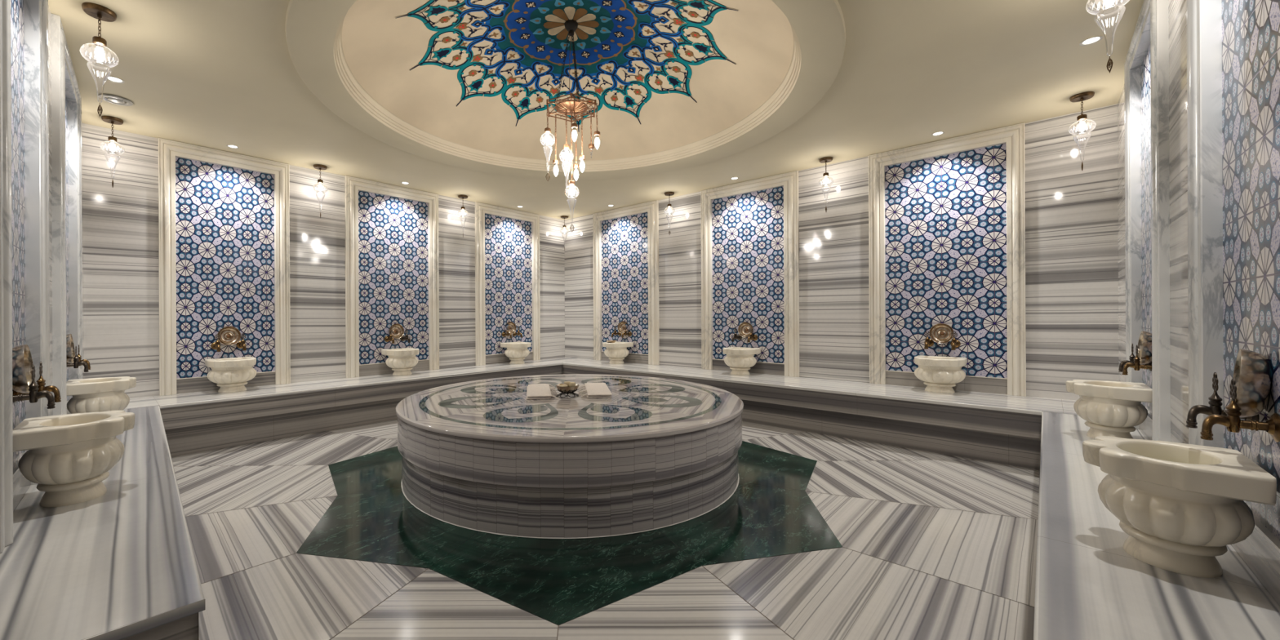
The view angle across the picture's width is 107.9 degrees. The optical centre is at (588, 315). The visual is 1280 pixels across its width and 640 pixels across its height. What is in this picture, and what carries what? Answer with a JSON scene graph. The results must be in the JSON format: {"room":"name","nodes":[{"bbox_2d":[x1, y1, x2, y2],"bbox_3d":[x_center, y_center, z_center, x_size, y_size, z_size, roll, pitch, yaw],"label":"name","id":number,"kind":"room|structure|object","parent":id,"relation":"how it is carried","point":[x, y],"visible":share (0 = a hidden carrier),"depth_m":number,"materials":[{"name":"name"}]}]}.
{"room":"spa","nodes":[
{"label":"spa","id":0,"kind":"room"},
{"bbox_2d":[15,4,84,508],"bbox_3d":[-1.910,-0.199,1.492,0.042,2.653,5.995,0,0,-44],"label":"wall","id":1,"kind":"structure","parent":0,"point":[49,11],"depth_m":2.31,"materials":[{"name":"stone"}]},
{"bbox_2d":[0,0,49,552],"bbox_3d":[-2.027,-0.423,1.655,0.066,2.200,0.970,0,0,-44],"label":"tiled niche","id":2,"kind":"object","parent":1,"relation":"attached to","point":[24,250],"visible":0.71,"depth_m":1.78,"materials":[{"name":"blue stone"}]},
{"bbox_2d":[12,344,35,393],"bbox_3d":[-2.008,0.190,1.640,0.059,0.176,0.176,0,0,-43],"label":"bowl","id":3,"kind":"object","parent":2,"relation":"attached to","point":[22,361],"visible":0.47,"depth_m":1.60,"materials":[{"name":"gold metal"}]},
{"bbox_2d":[12,364,55,408],"bbox_3d":[-1.924,0.248,1.601,0.111,0.156,0.074,0,0,-44],"label":"tap","id":4,"kind":"object","parent":2,"relation":"attached to","point":[33,396],"visible":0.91,"depth_m":1.60,"materials":[{"name":"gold metal"}]},
{"bbox_2d":[13,361,61,402],"bbox_3d":[-2.042,0.249,1.724,0.111,0.156,0.074,0,0,-44],"label":"tap","id":5,"kind":"object","parent":2,"relation":"attached to","point":[41,381],"visible":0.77,"depth_m":1.73,"materials":[{"name":"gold metal"}]},
{"bbox_2d":[50,13,82,415],"bbox_3d":[-3.078,-0.418,2.739,0.066,2.200,1.110,0,0,-44],"label":"tiled niche","id":6,"kind":"object","parent":1,"relation":"attached to","point":[66,99],"visible":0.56,"depth_m":2.40,"materials":[{"name":"white stone"}]},
{"bbox_2d":[66,333,75,363],"bbox_3d":[-3.064,0.195,2.729,0.059,0.176,0.176,0,0,-43],"label":"bowl","id":7,"kind":"object","parent":6,"relation":"attached to","point":[70,352],"visible":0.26,"depth_m":2.69,"materials":[{"name":"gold metal"}]},
{"bbox_2d":[66,346,88,372],"bbox_3d":[-2.980,0.254,2.691,0.111,0.156,0.074,0,0,-44],"label":"tap","id":8,"kind":"object","parent":6,"relation":"attached to","point":[76,364],"visible":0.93,"depth_m":2.69,"materials":[{"name":"brown metal"}]},
{"bbox_2d":[66,344,90,369],"bbox_3d":[-3.098,0.254,2.813,0.111,0.156,0.074,0,0,-44],"label":"tap","id":9,"kind":"object","parent":6,"relation":"attached to","point":[78,355],"visible":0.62,"depth_m":2.82,"materials":[{"name":"brown metal"}]},
{"bbox_2d":[82,123,564,408],"bbox_3d":[-2.230,-0.198,5.530,0.042,2.653,5.345,0,0,43],"label":"wall","id":10,"kind":"structure","parent":0,"point":[121,306],"depth_m":4.71,"materials":[{"name":"stone"}]},
{"bbox_2d":[158,137,290,395],"bbox_3d":[-3.339,-0.417,4.317,0.066,2.200,0.967,0,0,43],"label":"tiled niche","id":11,"kind":"object","parent":10,"relation":"attached to","point":[224,216],"visible":0.95,"depth_m":4.29,"materials":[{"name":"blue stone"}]},
{"bbox_2d":[210,333,221,351],"bbox_3d":[-3.355,0.245,4.197,0.180,0.159,0.070,0,0,43],"label":"tap","id":12,"kind":"object","parent":11,"relation":"attached to","point":[215,345],"visible":1,"depth_m":4.18,"materials":[{"name":"brown metal"}]},
{"bbox_2d":[217,326,240,345],"bbox_3d":[-3.336,0.188,4.307,0.059,0.176,0.176,0,0,44],"label":"bowl","id":13,"kind":"object","parent":11,"relation":"attached to","point":[229,335],"visible":0.96,"depth_m":4.32,"materials":[{"name":"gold metal"}]},
{"bbox_2d":[236,333,246,351],"bbox_3d":[-3.226,0.244,4.333,0.180,0.159,0.070,0,0,43],"label":"tap","id":14,"kind":"object","parent":11,"relation":"attached to","point":[241,344],"visible":1,"depth_m":4.32,"materials":[{"name":"brown metal"}]},
{"bbox_2d":[344,175,439,377],"bbox_3d":[-2.266,-0.422,5.449,0.066,2.200,1.093,0,0,43],"label":"tiled niche","id":15,"kind":"object","parent":10,"relation":"attached to","point":[392,241],"visible":0.96,"depth_m":5.42,"materials":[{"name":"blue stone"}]},
{"bbox_2d":[384,329,395,343],"bbox_3d":[-2.275,0.239,5.336,0.180,0.159,0.070,0,0,43],"label":"tap","id":16,"kind":"object","parent":15,"relation":"attached to","point":[387,339],"visible":1,"depth_m":5.33,"materials":[{"name":"brown metal"}]},
{"bbox_2d":[389,323,404,338],"bbox_3d":[-2.255,0.183,5.447,0.059,0.176,0.176,0,0,44],"label":"bowl","id":17,"kind":"object","parent":15,"relation":"attached to","point":[397,330],"visible":0.94,"depth_m":5.47,"materials":[{"name":"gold metal"}]},
{"bbox_2d":[400,328,410,342],"bbox_3d":[-2.146,0.239,5.473,0.180,0.159,0.070,0,0,43],"label":"tap","id":18,"kind":"object","parent":15,"relation":"attached to","point":[402,338],"visible":1,"depth_m":5.46,"materials":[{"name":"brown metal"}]},
{"bbox_2d":[475,201,540,365],"bbox_3d":[-1.131,-0.428,6.647,0.066,2.200,1.118,0,0,43],"label":"tiled niche","id":19,"kind":"object","parent":10,"relation":"attached to","point":[507,240],"visible":0.97,"depth_m":6.61,"materials":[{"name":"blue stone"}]},
{"bbox_2d":[502,326,511,337],"bbox_3d":[-1.137,0.234,6.537,0.180,0.159,0.070,0,0,43],"label":"tap","id":20,"kind":"object","parent":19,"relation":"attached to","point":[504,334],"visible":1,"depth_m":6.53,"materials":[{"name":"brown metal"}]},
{"bbox_2d":[504,321,516,333],"bbox_3d":[-1.120,0.178,6.645,0.176,0.176,0.059,0,0,-31],"label":"bowl","id":21,"kind":"object","parent":19,"relation":"attached to","point":[512,326],"visible":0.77,"depth_m":6.67,"materials":[{"name":"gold metal"}]},
{"bbox_2d":[512,326,522,337],"bbox_3d":[-1.007,0.234,6.674,0.180,0.159,0.070,0,0,43],"label":"tap","id":22,"kind":"object","parent":19,"relation":"attached to","point":[518,333],"visible":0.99,"depth_m":6.66,"materials":[{"name":"brown metal"}]},
{"bbox_2d":[24,418,1039,639],"bbox_3d":[-0.099,1.100,3.460,7.437,0.002,7.424,0,0,43],"label":"floor","id":23,"kind":"structure","parent":0,"point":[915,544],"depth_m":2.12,"materials":[{"name":"stone"}]},
{"bbox_2d":[0,405,204,639],"bbox_3d":[-2.233,0.895,2.164,0.423,0.432,3.398,0,0,-44],"label":"stone bench","id":24,"kind":"object","parent":23,"relation":"on","point":[120,563],"visible":0.95,"depth_m":1.28,"materials":[{"name":"stone"}]},
{"bbox_2d":[13,410,134,506],"bbox_3d":[-1.904,0.532,1.738,0.296,0.290,0.332,0,0,-44],"label":"basin","id":25,"kind":"object","parent":24,"relation":"on","point":[69,456],"visible":1,"depth_m":1.65,"materials":[{"name":"white stone"}]},
{"bbox_2d":[66,376,136,413],"bbox_3d":[-2.960,0.537,2.828,0.296,0.290,0.332,0,0,-44],"label":"basin","id":26,"kind":"object","parent":24,"relation":"on","point":[105,393],"visible":0.73,"depth_m":2.72,"materials":[{"name":"white stone"}]},
{"bbox_2d":[124,357,592,457],"bbox_3d":[-1.959,0.893,5.334,0.614,0.432,5.258,0,0,43],"label":"stone bench","id":27,"kind":"object","parent":23,"relation":"on","point":[195,422],"visible":0.62,"depth_m":4.26,"materials":[{"name":"stone"}]},
{"bbox_2d":[204,356,257,392],"bbox_3d":[-3.212,0.538,4.192,0.394,0.290,0.368,0,0,43],"label":"basin","id":28,"kind":"object","parent":27,"relation":"on","point":[231,375],"visible":1,"depth_m":4.10,"materials":[{"name":"white stone"}]},
{"bbox_2d":[381,347,419,375],"bbox_3d":[-2.132,0.533,5.331,0.394,0.290,0.368,0,0,43],"label":"basin","id":29,"kind":"object","parent":27,"relation":"on","point":[402,361],"visible":1,"depth_m":5.23,"materials":[{"name":"white stone"}]},
{"bbox_2d":[500,342,531,364],"bbox_3d":[-0.993,0.528,6.532,0.394,0.290,0.368,0,0,43],"label":"basin","id":30,"kind":"object","parent":27,"relation":"on","point":[517,352],"visible":1,"depth_m":6.42,"materials":[{"name":"white stone"}]},
{"bbox_2d":[395,373,743,538],"bbox_3d":[-0.120,0.845,3.466,2.433,0.511,2.433,0,0,43],"label":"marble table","id":31,"kind":"object","parent":23,"relation":"on","point":[656,453],"visible":0.98,"depth_m":2.44,"materials":[{"name":"grey stone"}]},
{"bbox_2d":[526,383,559,399],"bbox_3d":[-0.354,0.574,3.545,0.230,0.032,0.569,0,0,-7],"label":"folded towel","id":32,"kind":"object","parent":31,"relation":"on","point":[534,391],"visible":1,"depth_m":3.42,"materials":[{"name":"fabric"}]},
{"bbox_2d":[556,392,578,397],"bbox_3d":[-0.152,0.575,3.408,0.169,0.027,0.167,0,0,43],"label":"wire stand","id":33,"kind":"object","parent":31,"relation":"on","point":[561,393],"visible":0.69,"depth_m":3.38,"materials":[{"name":"black metal"}]},
{"bbox_2d":[555,383,579,393],"bbox_3d":[-0.152,0.538,3.408,0.173,0.054,0.173,0,0,43],"label":"bowl","id":34,"kind":"object","parent":33,"relation":"on","point":[562,389],"visible":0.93,"depth_m":3.35,"materials":[{"name":"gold metal"}]},
{"bbox_2d":[564,381,570,386],"bbox_3d":[-0.154,0.516,3.438,0.050,0.050,0.034,0,0,-6],"label":"soap bar","id":35,"kind":"object","parent":34,"relation":"in","point":[566,383],"visible":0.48,"depth_m":3.42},
{"bbox_2d":[568,382,575,386],"bbox_3d":[-0.116,0.517,3.413,0.036,0.048,0.044,0,0,20],"label":"soap bar","id":36,"kind":"object","parent":34,"relation":"in","point":[571,384],"visible":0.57,"depth_m":3.40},
{"bbox_2d":[577,382,612,398],"bbox_3d":[0.038,0.572,3.587,0.239,0.033,0.566,0,0,-3],"label":"folded towel","id":37,"kind":"object","parent":31,"relation":"on","point":[592,390],"visible":1,"depth_m":3.47,"materials":[{"name":"fabric"}]},
{"bbox_2d":[562,359,1077,470],"bbox_3d":[1.727,0.876,4.958,5.284,0.432,0.733,0,0,43],"label":"stone bench","id":38,"kind":"object","parent":23,"relation":"on","point":[995,428],"visible":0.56,"depth_m":3.88,"materials":[{"name":"stone"}]},
{"bbox_2d":[602,341,633,364],"bbox_3d":[0.388,0.521,6.476,0.368,0.290,0.394,0,0,43],"label":"basin","id":39,"kind":"object","parent":38,"relation":"on","point":[616,352],"visible":0.99,"depth_m":6.37,"materials":[{"name":"white stone"}]},
{"bbox_2d":[606,340,616,342],"bbox_3d":[0.319,0.362,6.440,0.140,0.030,0.140,0,0,43],"label":"bowl","id":40,"kind":"object","parent":39,"relation":"on","point":[608,341],"visible":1,"depth_m":6.39,"materials":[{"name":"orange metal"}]},
{"bbox_2d":[722,346,760,375],"bbox_3d":[1.705,0.515,5.227,0.368,0.290,0.394,0,0,43],"label":"basin","id":41,"kind":"object","parent":38,"relation":"on","point":[740,359],"visible":1,"depth_m":5.13,"materials":[{"name":"white stone"}]},
{"bbox_2d":[914,355,967,393],"bbox_3d":[3.016,0.508,3.985,0.368,0.290,0.394,0,0,43],"label":"basin","id":42,"kind":"object","parent":38,"relation":"on","point":[940,374],"visible":1,"depth_m":3.90,"materials":[{"name":"white stone"}]},
{"bbox_2d":[1033,411,1279,639],"bbox_3d":[1.927,0.875,1.698,0.400,0.432,3.745,0,0,45],"label":"stone bench","id":43,"kind":"object","parent":23,"relation":"on","point":[1088,587],"visible":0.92,"depth_m":1.15,"materials":[{"name":"stone"}]},
{"bbox_2d":[1066,379,1151,439],"bbox_3d":[2.772,0.510,2.486,0.296,0.290,0.332,0,0,45],"label":"basin","id":44,"kind":"object","parent":43,"relation":"on","point":[1109,408],"visible":0.98,"depth_m":2.40,"materials":[{"name":"white stone"}]},
{"bbox_2d":[1082,435,1276,577],"bbox_3d":[1.568,0.515,1.268,0.296,0.290,0.332,0,0,45],"label":"basin","id":45,"kind":"object","parent":43,"relation":"on","point":[1180,506],"visible":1,"depth_m":1.18,"materials":[{"name":"stone"}]},
{"bbox_2d":[48,0,1143,219],"bbox_3d":[-0.142,-1.827,3.375,6.120,0.645,5.740,0,0,43],"label":"ceiling","id":46,"kind":"structure","parent":0,"point":[447,98],"depth_m":3.37,"materials":[{"name":"paint"}]},
{"bbox_2d":[80,2,119,117],"bbox_3d":[-2.439,-1.256,2.316,0.136,0.534,0.136,0,0,9],"label":"pendant lamp","id":47,"kind":"object","parent":46,"relation":"hanging from","point":[100,12],"visible":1,"depth_m":2.30,"materials":[{"name":"glass"}]},
{"bbox_2d":[99,115,124,187],"bbox_3d":[-3.671,-1.250,3.581,0.136,0.534,0.136,0,0,30],"label":"pendant lamp","id":48,"kind":"object","parent":46,"relation":"hanging from","point":[109,119],"visible":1,"depth_m":3.57,"materials":[{"name":"white glass"}]},
{"bbox_2d":[105,75,124,83],"bbox_3d":[-3.045,-1.517,2.983,0.092,0.005,0.092,0,0,43],"label":"recessed light","id":49,"kind":"object","parent":46,"relation":"in","point":[111,78],"visible":0.83,"depth_m":2.98,"materials":[{"name":"white glass"}]},
{"bbox_2d":[98,93,133,106],"bbox_3d":[-3.319,-1.511,3.263,0.174,0.016,0.174,0,0,43],"label":"recessed light","id":50,"kind":"object","parent":46,"relation":"in","point":[115,100],"visible":0.98,"depth_m":3.25,"materials":[{"name":"metal"}]},
{"bbox_2d":[226,144,239,148],"bbox_3d":[-3.192,-1.516,4.166,0.092,0.005,0.092,0,0,43],"label":"recessed light","id":51,"kind":"object","parent":46,"relation":"in","point":[227,145],"visible":1,"depth_m":4.16,"materials":[{"name":"white glass"}]},
{"bbox_2d":[312,164,328,217],"bbox_3d":[-2.729,-1.255,4.728,0.136,0.534,0.136,0,0,-39],"label":"pendant lamp","id":52,"kind":"object","parent":46,"relation":"hanging from","point":[320,182],"visible":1,"depth_m":4.71,"materials":[{"name":"white glass"}]},
{"bbox_2d":[457,195,468,237],"bbox_3d":[-1.599,-1.260,5.927,0.136,0.534,0.136,0,0,-18],"label":"pendant lamp","id":53,"kind":"object","parent":46,"relation":"hanging from","point":[463,197],"visible":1,"depth_m":5.91,"materials":[{"name":"white glass"}]},
{"bbox_2d":[560,215,568,250],"bbox_3d":[-0.366,-1.266,7.182,0.136,0.534,0.136,0,0,3],"label":"pendant lamp","id":54,"kind":"object","parent":46,"relation":"hanging from","point":[564,217],"visible":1,"depth_m":7.16,"materials":[{"name":"white glass"}]},
{"bbox_2d":[540,19,599,231],"bbox_3d":[-0.112,-1.384,3.450,0.432,1.538,0.396,0,0,17],"label":"chandelier","id":55,"kind":"object","parent":46,"relation":"hanging from","point":[571,107],"visible":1,"depth_m":3.42,"materials":[{"name":"glass"}]},
{"bbox_2d":[540,105,555,181],"bbox_3d":[-0.293,-1.256,3.356,0.107,0.572,0.109,0,0,43],"label":"bulb","id":56,"kind":"object","parent":55,"relation":"attached to","point":[547,133],"depth_m":3.34,"materials":[{"name":"white glass"}]},
{"bbox_2d":[552,111,559,176],"bbox_3d":[-0.244,-1.298,3.518,0.044,0.488,0.050,0,0,43],"label":"bulb","id":57,"kind":"object","parent":55,"relation":"attached to","point":[555,162],"depth_m":3.51,"materials":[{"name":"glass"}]},
{"bbox_2d":[559,109,573,196],"bbox_3d":[-0.160,-1.209,3.426,0.107,0.666,0.109,0,0,43],"label":"bulb","id":58,"kind":"object","parent":55,"relation":"attached to","point":[566,147],"depth_m":3.42,"materials":[{"name":"white glass"}]},
{"bbox_2d":[564,110,578,231],"bbox_3d":[-0.122,-1.079,3.436,0.107,0.928,0.109,0,0,43],"label":"bulb","id":59,"kind":"object","parent":55,"relation":"attached to","point":[571,183],"depth_m":3.42,"materials":[{"name":"glass"}]},
{"bbox_2d":[571,98,577,142],"bbox_3d":[-0.096,-1.381,3.263,0.044,0.322,0.050,0,0,43],"label":"bulb","id":60,"kind":"object","parent":55,"relation":"attached to","point":[574,126],"depth_m":3.25,"materials":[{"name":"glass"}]},
{"bbox_2d":[573,116,578,180],"bbox_3d":[-0.091,-1.288,3.558,0.044,0.508,0.050,0,0,43],"label":"bulb","id":61,"kind":"object","parent":55,"relation":"attached to","point":[575,166],"depth_m":3.55,"materials":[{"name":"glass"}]},
{"bbox_2d":[578,109,585,172],"bbox_3d":[-0.044,-1.304,3.458,0.044,0.477,0.050,0,0,43],"label":"bulb","id":62,"kind":"object","parent":55,"relation":"attached to","point":[581,157],"depth_m":3.45,"materials":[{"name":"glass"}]},
{"bbox_2d":[588,114,594,158],"bbox_3d":[0.025,-1.373,3.558,0.044,0.340,0.050,0,0,43],"label":"socket","id":63,"kind":"object","parent":55,"relation":"attached to","point":[591,145],"depth_m":3.55,"materials":[{"name":"brown metal"}]},
{"bbox_2d":[594,102,599,149],"bbox_3d":[0.066,-1.375,3.368,0.044,0.336,0.050,0,0,43],"label":"bulb","id":64,"kind":"object","parent":55,"relation":"attached to","point":[597,134],"depth_m":3.36,"materials":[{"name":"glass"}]},
{"bbox_2d":[663,191,675,235],"bbox_3d":[1.021,-1.273,5.830,0.136,0.534,0.136,0,0,-13],"label":"pendant lamp","id":65,"kind":"object","parent":46,"relation":"hanging from","point":[667,193],"visible":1,"depth_m":5.81,"materials":[{"name":"white glass"}]},
{"bbox_2d":[818,156,833,211],"bbox_3d":[2.347,-1.279,4.580,0.136,0.534,0.136,0,0,-34],"label":"pendant lamp","id":66,"kind":"object","parent":46,"relation":"hanging from","point":[827,159],"visible":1,"depth_m":4.56,"materials":[{"name":"white glass"}]},
{"bbox_2d":[931,131,944,135],"bbox_3d":[2.974,-1.546,3.946,0.092,0.005,0.092,0,0,43],"label":"recessed light","id":67,"kind":"object","parent":46,"relation":"in","point":[938,133],"visible":1,"depth_m":3.94,"materials":[{"name":"white glass"}]},
{"bbox_2d":[1068,91,1096,170],"bbox_3d":[3.483,-1.285,3.272,0.136,0.534,0.136,0,0,35],"label":"pendant lamp","id":68,"kind":"object","parent":46,"relation":"hanging from","point":[1082,119],"visible":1,"depth_m":3.26,"materials":[{"name":"glass"}]},
{"bbox_2d":[1079,35,1103,45],"bbox_3d":[2.829,-1.545,2.610,0.092,0.005,0.092,0,0,43],"label":"recessed light","id":69,"kind":"object","parent":46,"relation":"in","point":[1091,40],"visible":1,"depth_m":2.61,"materials":[{"name":"white glass"}]},
{"bbox_2d":[1085,0,1129,73],"bbox_3d":[2.176,-1.278,1.937,0.136,0.534,0.136,0,0,14],"label":"pendant lamp","id":70,"kind":"object","parent":46,"relation":"hanging from","point":[1089,8],"visible":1,"depth_m":1.94,"materials":[{"name":"glass"}]},
{"bbox_2d":[564,103,1119,414],"bbox_3d":[1.792,-0.217,5.425,5.945,2.653,0.042,0,0,43],"label":"wall","id":71,"kind":"structure","parent":0,"point":[1072,212],"depth_m":4.52,"materials":[{"name":"stone"}]},
{"bbox_2d":[592,200,659,364],"bbox_3d":[0.513,-0.435,6.595,1.172,2.200,0.066,0,0,43],"label":"tiled niche","id":72,"kind":"object","parent":71,"relation":"attached to","point":[625,240],"visible":0.96,"depth_m":6.56,"materials":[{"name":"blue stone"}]},
{"bbox_2d":[611,325,621,337],"bbox_3d":[0.392,0.227,6.618,0.070,0.159,0.180,0,0,43],"label":"tap","id":73,"kind":"object","parent":72,"relation":"attached to","point":[615,333],"visible":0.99,"depth_m":6.60,"materials":[{"name":"brown metal"}]},
{"bbox_2d":[617,321,629,333],"bbox_3d":[0.505,0.170,6.596,0.176,0.176,0.059,0,0,28],"label":"bowl","id":74,"kind":"object","parent":72,"relation":"attached to","point":[621,325],"visible":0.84,"depth_m":6.62,"materials":[{"name":"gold metal"}]},
{"bbox_2d":[621,325,631,337],"bbox_3d":[0.528,0.226,6.489,0.070,0.159,0.180,0,0,43],"label":"tap","id":75,"kind":"object","parent":72,"relation":"attached to","point":[629,333],"visible":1,"depth_m":6.48,"materials":[{"name":"brown metal"}]},
{"bbox_2d":[700,170,799,377],"bbox_3d":[1.828,-0.442,5.349,1.156,2.200,0.066,0,0,43],"label":"tiled niche","id":76,"kind":"object","parent":71,"relation":"attached to","point":[750,228],"visible":0.95,"depth_m":5.30,"materials":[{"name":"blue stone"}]},
{"bbox_2d":[731,328,742,342],"bbox_3d":[1.709,0.220,5.370,0.070,0.159,0.180,0,0,43],"label":"tap","id":77,"kind":"object","parent":76,"relation":"attached to","point":[735,336],"visible":1,"depth_m":5.36,"materials":[{"name":"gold metal"}]},
{"bbox_2d":[737,322,753,337],"bbox_3d":[1.820,0.164,5.349,0.176,0.176,0.059,0,0,39],"label":"bowl","id":78,"kind":"object","parent":76,"relation":"attached to","point":[744,328],"visible":0.95,"depth_m":5.37,"materials":[{"name":"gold metal"}]},
{"bbox_2d":[747,328,757,342],"bbox_3d":[1.845,0.220,5.240,0.070,0.159,0.180,0,0,43],"label":"tap","id":79,"kind":"object","parent":76,"relation":"attached to","point":[754,337],"visible":1,"depth_m":5.23,"materials":[{"name":"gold metal"}]},
{"bbox_2d":[868,122,1026,396],"bbox_3d":[3.125,-0.448,4.119,1.101,2.200,0.066,0,0,43],"label":"tiled niche","id":80,"kind":"object","parent":71,"relation":"attached to","point":[947,216],"visible":0.94,"depth_m":4.07,"materials":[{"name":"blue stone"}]},
{"bbox_2d":[924,330,933,349],"bbox_3d":[3.019,0.214,4.127,0.070,0.159,0.180,0,0,43],"label":"tap","id":81,"kind":"object","parent":80,"relation":"attached to","point":[927,340],"visible":1,"depth_m":4.11,"materials":[{"name":"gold metal"}]},
{"bbox_2d":[928,323,954,343],"bbox_3d":[3.129,0.157,4.107,0.176,0.176,0.059,0,0,44],"label":"bowl","id":82,"kind":"object","parent":80,"relation":"attached to","point":[940,333],"visible":0.98,"depth_m":4.12,"materials":[{"name":"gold metal"}]},
{"bbox_2d":[950,331,960,350],"bbox_3d":[3.155,0.213,3.998,0.070,0.159,0.180,0,0,43],"label":"tap","id":83,"kind":"object","parent":80,"relation":"attached to","point":[954,343],"visible":1,"depth_m":3.98,"materials":[{"name":"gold metal"}]},
{"bbox_2d":[1117,0,1279,606],"bbox_3d":[1.941,-0.218,1.403,0.042,2.653,5.595,0,0,45],"label":"wall","id":84,"kind":"structure","parent":0,"point":[1177,9],"depth_m":1.88,"materials":[{"name":"stone"}]},
{"bbox_2d":[1124,0,1170,441],"bbox_3d":[2.869,-0.447,2.386,0.066,2.200,1.120,0,0,45],"label":"tiled niche","id":85,"kind":"object","parent":84,"relation":"attached to","point":[1146,65],"visible":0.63,"depth_m":2.35,"materials":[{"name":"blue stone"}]},
{"bbox_2d":[1118,342,1151,372],"bbox_3d":[2.908,0.225,2.470,0.111,0.156,0.074,0,0,45],"label":"tap","id":86,"kind":"object","parent":85,"relation":"attached to","point":[1132,356],"visible":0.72,"depth_m":2.48,"materials":[{"name":"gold metal"}]},
{"bbox_2d":[1122,344,1151,374],"bbox_3d":[2.788,0.226,2.350,0.111,0.156,0.074,0,0,45],"label":"tap","id":87,"kind":"object","parent":85,"relation":"attached to","point":[1136,366],"visible":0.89,"depth_m":2.35,"materials":[{"name":"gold metal"}]},
{"bbox_2d":[1137,330,1151,364],"bbox_3d":[2.871,0.167,2.386,0.176,0.176,0.059,0,0,-45],"label":"bowl","id":88,"kind":"object","parent":85,"relation":"attached to","point":[1144,343],"visible":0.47,"depth_m":2.35,"materials":[{"name":"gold metal"}]},
{"bbox_2d":[1186,0,1279,605],"bbox_3d":[1.671,-0.441,1.173,0.066,2.200,1.110,0,0,45],"label":"tiled niche","id":89,"kind":"object","parent":84,"relation":"attached to","point":[1233,46],"visible":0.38,"depth_m":1.32,"materials":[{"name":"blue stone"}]},
{"bbox_2d":[1186,372,1259,428],"bbox_3d":[1.704,0.231,1.252,0.111,0.156,0.074,0,0,45],"label":"tap","id":90,"kind":"object","parent":89,"relation":"attached to","point":[1215,402],"visible":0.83,"depth_m":1.26,"materials":[{"name":"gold metal"}]},
{"bbox_2d":[1200,377,1279,442],"bbox_3d":[1.584,0.232,1.131,0.111,0.156,0.074,0,0,45],"label":"tap","id":91,"kind":"object","parent":89,"relation":"attached to","point":[1233,422],"visible":1,"depth_m":1.12,"materials":[{"name":"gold metal"}]},
{"bbox_2d":[1230,348,1271,417],"bbox_3d":[1.669,0.172,1.170,0.176,0.176,0.059,0,0,-38],"label":"bowl","id":92,"kind":"object","parent":89,"relation":"attached to","point":[1252,375],"visible":0.92,"depth_m":1.13,"materials":[{"name":"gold metal"}]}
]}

